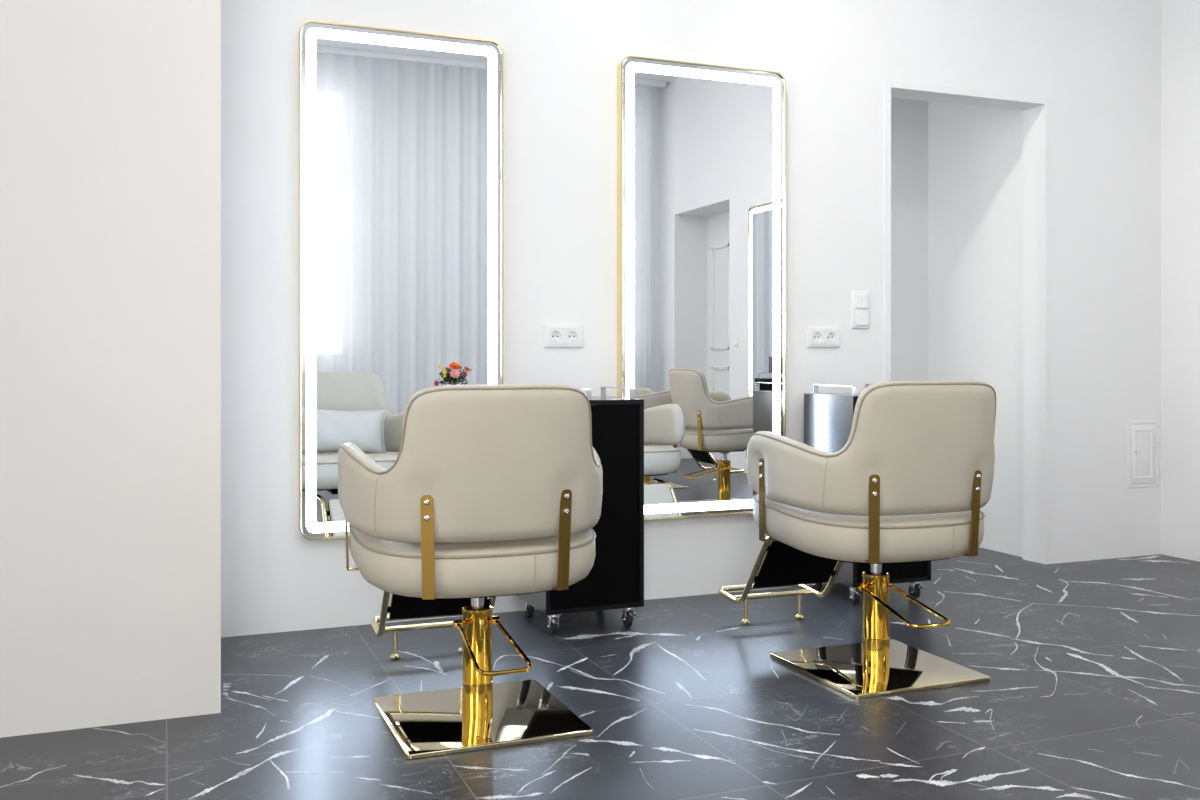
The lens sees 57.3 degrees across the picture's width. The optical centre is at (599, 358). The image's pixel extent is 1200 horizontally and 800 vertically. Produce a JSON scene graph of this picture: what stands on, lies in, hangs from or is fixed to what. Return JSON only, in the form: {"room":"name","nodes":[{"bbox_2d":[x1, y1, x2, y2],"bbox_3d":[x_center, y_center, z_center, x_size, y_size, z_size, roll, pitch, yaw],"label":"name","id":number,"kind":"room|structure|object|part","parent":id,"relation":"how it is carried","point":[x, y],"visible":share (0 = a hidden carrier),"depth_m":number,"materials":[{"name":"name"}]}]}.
{"room":"salon","nodes":[
{"label":"salon","id":0,"kind":"room"},
{"bbox_2d":[0,0,220,737],"bbox_3d":[-2.125,-0.823,2.827,2.136,3.480,0.813,0,0,-22],"label":"wall","id":1,"kind":"structure","parent":0,"point":[110,110],"depth_m":2.74,"materials":[{"name":"white paint"}]},
{"bbox_2d":[0,547,1199,799],"bbox_3d":[1.306,0.966,2.062,7.950,0.101,7.368,0,0,-22],"label":"floor","id":2,"kind":"structure","parent":0,"point":[1092,692],"depth_m":2.82,"materials":[{"name":"grey stone"}]},
{"bbox_2d":[337,384,602,758],"bbox_3d":[-0.396,0.488,3.007,0.662,0.858,1.061,0,0,-22],"label":"salon chair","id":3,"kind":"object","parent":2,"relation":"on","point":[491,491],"visible":1,"depth_m":2.57,"materials":[{"name":"beige leather"}]},
{"bbox_3d":[-0.625,0.867,3.355,0.014,0.076,0.014,0,0,-19],"label":"footrest leg","id":4,"kind":"part","parent":3,"relation":"part of","materials":[{"name":"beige metal"}]},
{"bbox_3d":[-0.477,0.695,3.248,0.339,0.280,0.545,0,0,-19],"label":"footrest frame","id":5,"kind":"part","parent":3,"relation":"part of","materials":[{"name":"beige metal"}]},
{"bbox_3d":[-0.460,0.669,3.202,0.312,0.193,0.151,0,0,-19],"label":"footrest panel","id":6,"kind":"part","parent":3,"relation":"part of","materials":[{"name":"black"}]},
{"bbox_3d":[-0.303,0.243,2.757,0.662,0.369,0.525,0,0,-19],"label":"backrest","id":7,"kind":"part","parent":3,"relation":"part of","materials":[{"name":"beige leather"}]},
{"bbox_3d":[-0.326,0.484,2.823,0.604,0.156,0.567,0,0,-19],"label":"seat","id":8,"kind":"part","parent":3,"relation":"part of","materials":[{"name":"beige leather"}]},
{"bbox_3d":[-0.327,0.552,2.825,0.496,0.043,0.458,0,0,-19],"label":"seat plate","id":9,"kind":"part","parent":3,"relation":"part of","materials":[{"name":"black"}]},
{"bbox_3d":[-0.313,0.911,2.806,0.460,0.012,0.460,0,0,-22],"label":"plate","id":10,"kind":"part","parent":3,"relation":"part of","materials":[{"name":"gold metal"}]},
{"bbox_3d":[-0.266,0.702,2.688,0.137,0.067,0.280,0,0,-22],"label":"pump lever","id":11,"kind":"part","parent":3,"relation":"part of","materials":[{"name":"gold metal"}]},
{"bbox_2d":[516,386,643,633],"bbox_3d":[-0.075,0.508,3.820,0.352,0.818,0.335,0,0,-22],"label":"trolley","id":12,"kind":"object","parent":2,"relation":"on","point":[615,580],"visible":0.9,"depth_m":3.70,"materials":[{"name":"black plastic"}]},
{"bbox_3d":[-0.087,0.118,3.789,0.020,0.038,0.267,0,0,-22],"label":"handle","id":13,"kind":"part","parent":12,"relation":"part of","materials":[{"name":"silver metal"}]},
{"bbox_3d":[-0.017,0.490,3.672,0.318,0.672,0.007,0,0,-22],"label":"panel","id":14,"kind":"part","parent":12,"relation":"part of","materials":[{"name":"black plastic"}]},
{"bbox_3d":[0.061,0.118,3.848,0.020,0.038,0.267,0,0,-22],"label":"handle","id":15,"kind":"part","parent":12,"relation":"part of","materials":[{"name":"silver metal"}]},
{"bbox_2d":[718,380,995,698],"bbox_3d":[0.734,0.488,3.453,0.662,0.858,1.061,0,0,-22],"label":"salon chair","id":16,"kind":"object","parent":2,"relation":"on","point":[911,480],"visible":1,"depth_m":3.02,"materials":[{"name":"beige leather"}]},
{"bbox_3d":[0.505,0.867,3.800,0.014,0.076,0.014,0,0,-19],"label":"footrest leg","id":17,"kind":"part","parent":16,"relation":"part of","materials":[{"name":"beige metal"}]},
{"bbox_3d":[0.654,0.695,3.694,0.339,0.280,0.545,0,0,-19],"label":"footrest frame","id":18,"kind":"part","parent":16,"relation":"part of","materials":[{"name":"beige metal"}]},
{"bbox_3d":[0.670,0.669,3.647,0.312,0.193,0.151,0,0,-19],"label":"footrest panel","id":19,"kind":"part","parent":16,"relation":"part of","materials":[{"name":"black"}]},
{"bbox_3d":[0.703,0.867,3.870,0.014,0.076,0.014,0,0,-19],"label":"footrest leg","id":20,"kind":"part","parent":16,"relation":"part of","materials":[{"name":"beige metal"}]},
{"bbox_3d":[0.804,0.484,3.269,0.604,0.156,0.567,0,0,-19],"label":"seat","id":21,"kind":"part","parent":16,"relation":"part of","materials":[{"name":"beige leather"}]},
{"bbox_3d":[0.827,0.243,3.203,0.662,0.369,0.525,0,0,-19],"label":"backrest","id":22,"kind":"part","parent":16,"relation":"part of","materials":[{"name":"beige leather"}]},
{"bbox_3d":[0.818,0.911,3.251,0.460,0.012,0.460,0,0,-22],"label":"plate","id":23,"kind":"part","parent":16,"relation":"part of","materials":[{"name":"gold metal"}]},
{"bbox_3d":[0.803,0.552,3.271,0.496,0.043,0.458,0,0,-19],"label":"seat plate","id":24,"kind":"part","parent":16,"relation":"part of","materials":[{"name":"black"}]},
{"bbox_3d":[0.864,0.702,3.133,0.137,0.067,0.280,0,0,-22],"label":"pump lever","id":25,"kind":"part","parent":16,"relation":"part of","materials":[{"name":"gold metal"}]},
{"bbox_2d":[804,384,930,603],"bbox_3d":[1.033,0.508,4.260,0.352,0.818,0.335,0,0,-22],"label":"trolley","id":26,"kind":"object","parent":2,"relation":"on","point":[828,417],"visible":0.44,"depth_m":4.15,"materials":[{"name":"silver laminate"}]},
{"bbox_3d":[0.893,0.118,4.179,0.020,0.038,0.267,0,0,-22],"label":"handle","id":27,"kind":"part","parent":26,"relation":"part of","materials":[{"name":"silver metal"}]},
{"bbox_3d":[1.092,0.490,4.113,0.318,0.672,0.007,0,0,-22],"label":"panel","id":28,"kind":"part","parent":26,"relation":"part of","materials":[{"name":"black"}]},
{"bbox_2d":[221,0,1160,636],"bbox_3d":[-0.204,-0.823,4.103,6.650,3.480,0.140,0,0,-22],"label":"wall","id":29,"kind":"structure","parent":0,"point":[1098,62],"depth_m":4.34,"materials":[{"name":"white paint"}]},
{"bbox_2d":[298,20,502,539],"bbox_3d":[-0.682,-0.264,3.814,0.708,1.742,0.043,0,0,-22],"label":"wall mirror","id":30,"kind":"object","parent":29,"relation":"attached to","point":[400,132],"visible":0.71,"depth_m":3.77,"materials":[{"name":"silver metal"}]},
{"bbox_2d":[544,325,582,347],"bbox_3d":[-0.133,-0.083,4.049,0.154,0.083,0.012,0,0,-22],"label":"power socket","id":31,"kind":"object","parent":29,"relation":"attached to","point":[555,336],"visible":1,"depth_m":4.04,"materials":[{"name":"white plastic"}]},
{"bbox_2d":[617,56,785,519],"bbox_3d":[0.401,-0.264,4.244,0.708,1.742,0.043,0,0,-22],"label":"wall mirror","id":32,"kind":"object","parent":29,"relation":"attached to","point":[701,148],"visible":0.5,"depth_m":4.22,"materials":[{"name":"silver metal"}]},
{"bbox_2d":[807,327,839,347],"bbox_3d":[0.911,-0.088,4.463,0.154,0.083,0.012,0,0,-22],"label":"power socket","id":33,"kind":"object","parent":29,"relation":"attached to","point":[824,337],"visible":1,"depth_m":4.46,"materials":[{"name":"white plastic"}]},
{"bbox_2d":[852,291,869,328],"bbox_3d":[1.078,-0.202,4.527,0.083,0.154,0.017,0,0,-22],"label":"light switch","id":34,"kind":"object","parent":29,"relation":"attached to","point":[860,299],"visible":1,"depth_m":4.52,"materials":[{"name":"white plastic"}]},
{"bbox_2d":[884,79,1051,563],"bbox_3d":[1.602,-0.126,4.743,0.897,2.086,0.004,0,0,-22],"label":"trim","id":35,"kind":"structure","parent":29,"relation":"attached to","point":[888,83],"depth_m":4.78,"materials":[{"name":"white paint"}]},
{"bbox_2d":[1128,420,1158,487],"bbox_3d":[2.530,0.442,5.104,0.186,0.310,0.016,0,0,-22],"label":"access hatch","id":36,"kind":"object","parent":29,"relation":"attached to","point":[1143,439],"visible":1,"depth_m":5.11,"materials":[{"name":"white paint"}]},
{"bbox_3d":[2.529,0.442,5.108,0.150,0.274,0.009,0,0,-22],"label":"hatch door","id":37,"kind":"part","parent":36,"relation":"part of","materials":[{"name":"white paint"}]},
{"bbox_2d":[891,97,927,380],"bbox_3d":[0.385,-0.458,5.248,2.790,2.750,0.130,0,0,-22],"label":"wall","id":38,"kind":"structure","parent":0,"point":[909,117],"depth_m":5.66,"materials":[{"name":"white paint"}]},
{"bbox_2d":[928,101,1021,556],"bbox_3d":[1.878,-0.458,5.458,0.140,2.750,0.842,0,0,-22],"label":"wall","id":39,"kind":"structure","parent":0,"point":[975,152],"depth_m":5.30,"materials":[{"name":"white paint"}]},
{"bbox_2d":[1161,0,1199,561],"bbox_3d":[3.893,-0.823,2.444,0.340,3.480,5.968,0,0,-22],"label":"wall","id":40,"kind":"structure","parent":0,"point":[1180,19],"depth_m":5.06,"materials":[{"name":"white paint"}]}
]}

